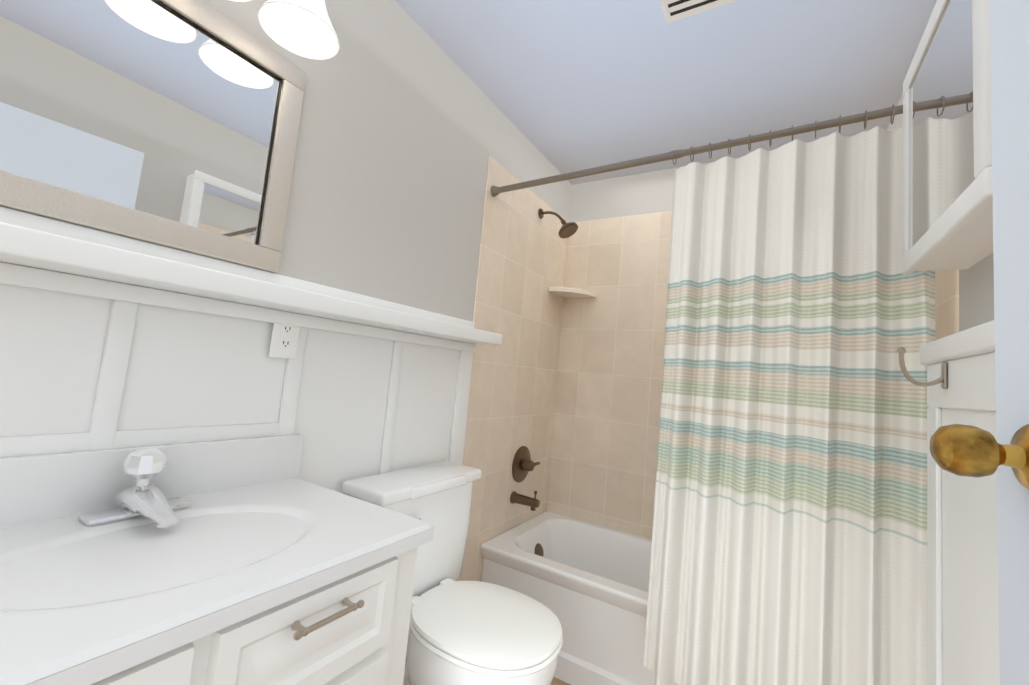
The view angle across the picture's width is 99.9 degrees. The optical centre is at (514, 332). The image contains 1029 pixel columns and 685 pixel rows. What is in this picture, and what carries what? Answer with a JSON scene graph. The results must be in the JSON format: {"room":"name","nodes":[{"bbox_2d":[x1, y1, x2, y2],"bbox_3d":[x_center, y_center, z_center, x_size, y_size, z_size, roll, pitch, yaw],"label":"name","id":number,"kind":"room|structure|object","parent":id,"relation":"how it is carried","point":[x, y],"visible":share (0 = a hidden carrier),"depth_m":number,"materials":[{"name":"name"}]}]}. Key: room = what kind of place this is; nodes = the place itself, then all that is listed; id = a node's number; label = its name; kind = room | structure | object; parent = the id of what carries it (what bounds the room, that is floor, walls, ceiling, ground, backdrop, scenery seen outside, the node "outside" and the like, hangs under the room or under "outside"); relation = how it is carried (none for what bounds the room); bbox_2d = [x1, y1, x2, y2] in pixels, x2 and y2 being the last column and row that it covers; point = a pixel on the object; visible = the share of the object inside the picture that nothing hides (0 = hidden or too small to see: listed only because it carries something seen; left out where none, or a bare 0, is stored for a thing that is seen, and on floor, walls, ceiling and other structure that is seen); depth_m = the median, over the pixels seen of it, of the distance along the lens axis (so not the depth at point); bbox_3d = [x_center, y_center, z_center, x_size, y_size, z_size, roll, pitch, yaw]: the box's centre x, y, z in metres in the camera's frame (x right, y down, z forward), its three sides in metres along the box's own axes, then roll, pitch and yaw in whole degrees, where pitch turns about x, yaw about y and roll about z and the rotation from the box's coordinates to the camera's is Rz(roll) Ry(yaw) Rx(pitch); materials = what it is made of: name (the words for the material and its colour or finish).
{"room":"bathroom","nodes":[
{"label":"bathroom","id":0,"kind":"room"},
{"bbox_2d":[203,0,571,321],"bbox_3d":[-0.736,0.027,1.059,0.100,2.400,3.910,2,-6,31],"label":"wall","id":1,"kind":"structure","parent":0,"point":[407,127],"depth_m":1.46,"materials":[{"name":"grey paint"}]},
{"bbox_2d":[0,0,306,272],"bbox_3d":[-0.759,-0.469,0.873,0.024,0.554,0.646,2,-6,31],"label":"mirror","id":2,"kind":"object","parent":1,"relation":"attached to","point":[173,124],"visible":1,"depth_m":0.89,"materials":[{"name":"clear glass"}]},
{"bbox_2d":[0,262,475,684],"bbox_3d":[-0.630,0.598,1.134,0.036,1.300,1.548,2,-6,31],"label":"wainscot","id":3,"kind":"structure","parent":1,"relation":"attached to","point":[88,363],"depth_m":0.99,"materials":[{"name":"white paint"}]},
{"bbox_2d":[269,323,299,358],"bbox_3d":[-0.599,0.008,1.132,0.009,0.118,0.072,2,-6,31],"label":"electrical outlet","id":4,"kind":"object","parent":3,"relation":"attached to","point":[284,340],"visible":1,"depth_m":1.13,"materials":[{"name":"white plastic"}]},
{"bbox_2d":[0,206,501,344],"bbox_3d":[-0.514,-0.092,1.166,0.163,0.094,1.549,2,-6,31],"label":"trim","id":5,"kind":"structure","parent":1,"relation":"attached to","point":[34,240],"depth_m":0.88,"materials":[{"name":"white paint"}]},
{"bbox_2d":[229,0,339,59],"bbox_3d":[-0.614,-0.884,0.886,0.236,0.314,0.580,2,-6,31],"label":"sconce","id":6,"kind":"object","parent":1,"relation":"attached to","point":[304,28],"visible":1,"depth_m":1.05,"materials":[{"name":"white glass"}]},
{"bbox_2d":[457,156,567,581],"bbox_3d":[0.018,0.328,2.215,0.008,2.150,0.882,2,-6,31],"label":"wall tile","id":7,"kind":"structure","parent":1,"relation":"attached to","point":[518,306],"depth_m":2.14,"materials":[{"name":"beige tile"}]},
{"bbox_2d":[510,491,539,510],"bbox_3d":[0.057,0.826,2.153,0.147,0.094,0.060,2,-6,31],"label":"tub spout","id":8,"kind":"object","parent":7,"relation":"attached to","point":[521,499],"visible":1,"depth_m":2.13,"materials":[{"name":"brown metal"}]},
{"bbox_2d":[512,446,539,481],"bbox_3d":[0.068,0.688,2.240,0.067,0.184,0.199,2,-6,31],"label":"shower valve","id":9,"kind":"object","parent":7,"relation":"attached to","point":[523,464],"visible":1,"depth_m":2.22,"materials":[{"name":"brown metal"}]},
{"bbox_2d":[538,208,577,237],"bbox_3d":[0.233,-0.586,2.296,0.222,0.176,0.110,2,-6,31],"label":"shower head","id":10,"kind":"object","parent":7,"relation":"attached to","point":[567,229],"visible":1,"depth_m":2.26},
{"bbox_2d":[548,286,596,297],"bbox_3d":[0.338,-0.234,2.498,0.210,0.030,0.210,2,-6,31],"label":"soap shelf","id":11,"kind":"object","parent":7,"relation":"attached to","point":[567,292],"visible":1,"depth_m":2.46,"materials":[{"name":"beige ceramic"}]},
{"bbox_2d":[491,105,934,684],"bbox_3d":[0.454,0.217,1.470,1.517,1.750,0.118,2,-6,31],"label":"shower curtain","id":12,"kind":"object","parent":1,"relation":"attached to","point":[789,533],"visible":0.96,"depth_m":1.24,"materials":[{"name":"white fabric"}]},
{"bbox_2d":[551,677,569,684],"bbox_3d":[-0.154,1.288,0.523,1.720,0.100,3.910,2,-6,31],"label":"floor","id":13,"kind":"structure","parent":0,"point":[556,681],"depth_m":1.70,"materials":[{"name":"tile"}]},
{"bbox_2d":[0,434,434,684],"bbox_3d":[-0.603,0.714,0.663,0.524,0.987,0.780,2,-6,31],"label":"bathroom vanity","id":14,"kind":"object","parent":13,"relation":"on","point":[250,561],"visible":1,"depth_m":0.71,"materials":[{"name":"white paint"}]},
{"bbox_2d":[342,461,562,684],"bbox_3d":[-0.164,0.890,1.288,0.624,0.830,0.478,2,-6,31],"label":"toilet","id":15,"kind":"object","parent":13,"relation":"on","point":[471,633],"visible":0.69,"depth_m":1.24,"materials":[{"name":"white ceramic"}]},
{"bbox_2d":[481,511,677,684],"bbox_3d":[0.642,1.225,1.833,1.499,0.410,0.665,2,-6,31],"label":"bathtub","id":16,"kind":"object","parent":13,"relation":"on","point":[586,583],"visible":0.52,"depth_m":1.78,"materials":[{"name":"white ceramic"}]},
{"bbox_2d":[569,158,737,221],"bbox_3d":[0.931,0.287,2.259,1.520,2.400,0.100,2,-6,31],"label":"wall","id":17,"kind":"structure","parent":0,"point":[640,194],"depth_m":2.53,"materials":[{"name":"grey paint"}]},
{"bbox_2d":[547,211,671,538],"bbox_3d":[0.892,0.404,2.201,1.520,2.150,0.008,2,-6,31],"label":"wall tile","id":18,"kind":"structure","parent":17,"relation":"attached to","point":[604,454],"depth_m":2.43,"materials":[{"name":"beige tile"}]},
{"bbox_2d":[395,0,936,184],"bbox_3d":[0.066,-1.191,0.755,1.720,0.100,3.910,2,-6,31],"label":"ceiling","id":19,"kind":"structure","parent":0,"point":[566,86],"depth_m":1.64,"materials":[{"name":"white paint"}]},
{"bbox_2d":[660,0,736,23],"bbox_3d":[0.548,-1.042,1.276,0.240,0.013,0.240,2,-6,31],"label":"ceiling vent","id":20,"kind":"object","parent":19,"relation":"in","point":[674,10],"visible":1,"depth_m":1.36,"materials":[{"name":"white paint"}]},
{"bbox_2d":[887,94,993,331],"bbox_3d":[0.648,0.071,0.220,0.100,2.400,3.910,2,-6,31],"label":"wall","id":21,"kind":"structure","parent":0,"point":[976,294],"depth_m":1.00,"materials":[{"name":"grey paint"}]},
{"bbox_2d":[935,270,958,339],"bbox_3d":[1.310,0.369,1.431,0.008,2.150,0.882,2,-6,31],"label":"wall tile","id":22,"kind":"structure","parent":21,"relation":"attached to","point":[946,302],"depth_m":1.15,"materials":[{"name":"beige tile"}]},
{"bbox_2d":[902,0,992,274],"bbox_3d":[0.942,-0.442,0.890,0.118,0.532,0.522,2,-6,31],"label":"medicine cabinet","id":23,"kind":"object","parent":21,"relation":"attached to","point":[947,210],"visible":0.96,"depth_m":0.87,"materials":[{"name":"white paint"}]},
{"bbox_2d":[920,320,994,364],"bbox_3d":[0.873,0.017,0.772,0.092,0.049,0.627,2,-6,31],"label":"trim","id":24,"kind":"structure","parent":21,"relation":"attached to","point":[976,340],"depth_m":0.82,"materials":[{"name":"white paint"}]},
{"bbox_2d":[927,352,999,684],"bbox_3d":[0.818,0.686,0.706,0.080,1.300,0.605,2,-6,31],"label":"wainscot","id":25,"kind":"structure","parent":21,"relation":"attached to","point":[962,597],"depth_m":0.84,"materials":[{"name":"white paint"}]},
{"bbox_2d":[897,347,946,388],"bbox_3d":[0.887,0.076,0.944,0.080,0.086,0.022,2,-6,31],"label":"robe hook","id":26,"kind":"object","parent":25,"relation":"attached to","point":[942,379],"visible":1,"depth_m":0.94,"materials":[{"name":"silver metal"}]},
{"bbox_3d":[-0.373,-0.031,0.094,1.520,2.400,0.156,2,-6,31],"label":"wall","id":27,"kind":"structure","parent":0,"visible":0},
{"bbox_2d":[930,0,1028,684],"bbox_3d":[0.354,0.222,0.139,0.187,2.017,0.752,2,-6,31],"label":"door","id":28,"kind":"structure","parent":27,"relation":"in","point":[965,450],"depth_m":0.46,"materials":[{"name":"white paint"}]}
]}

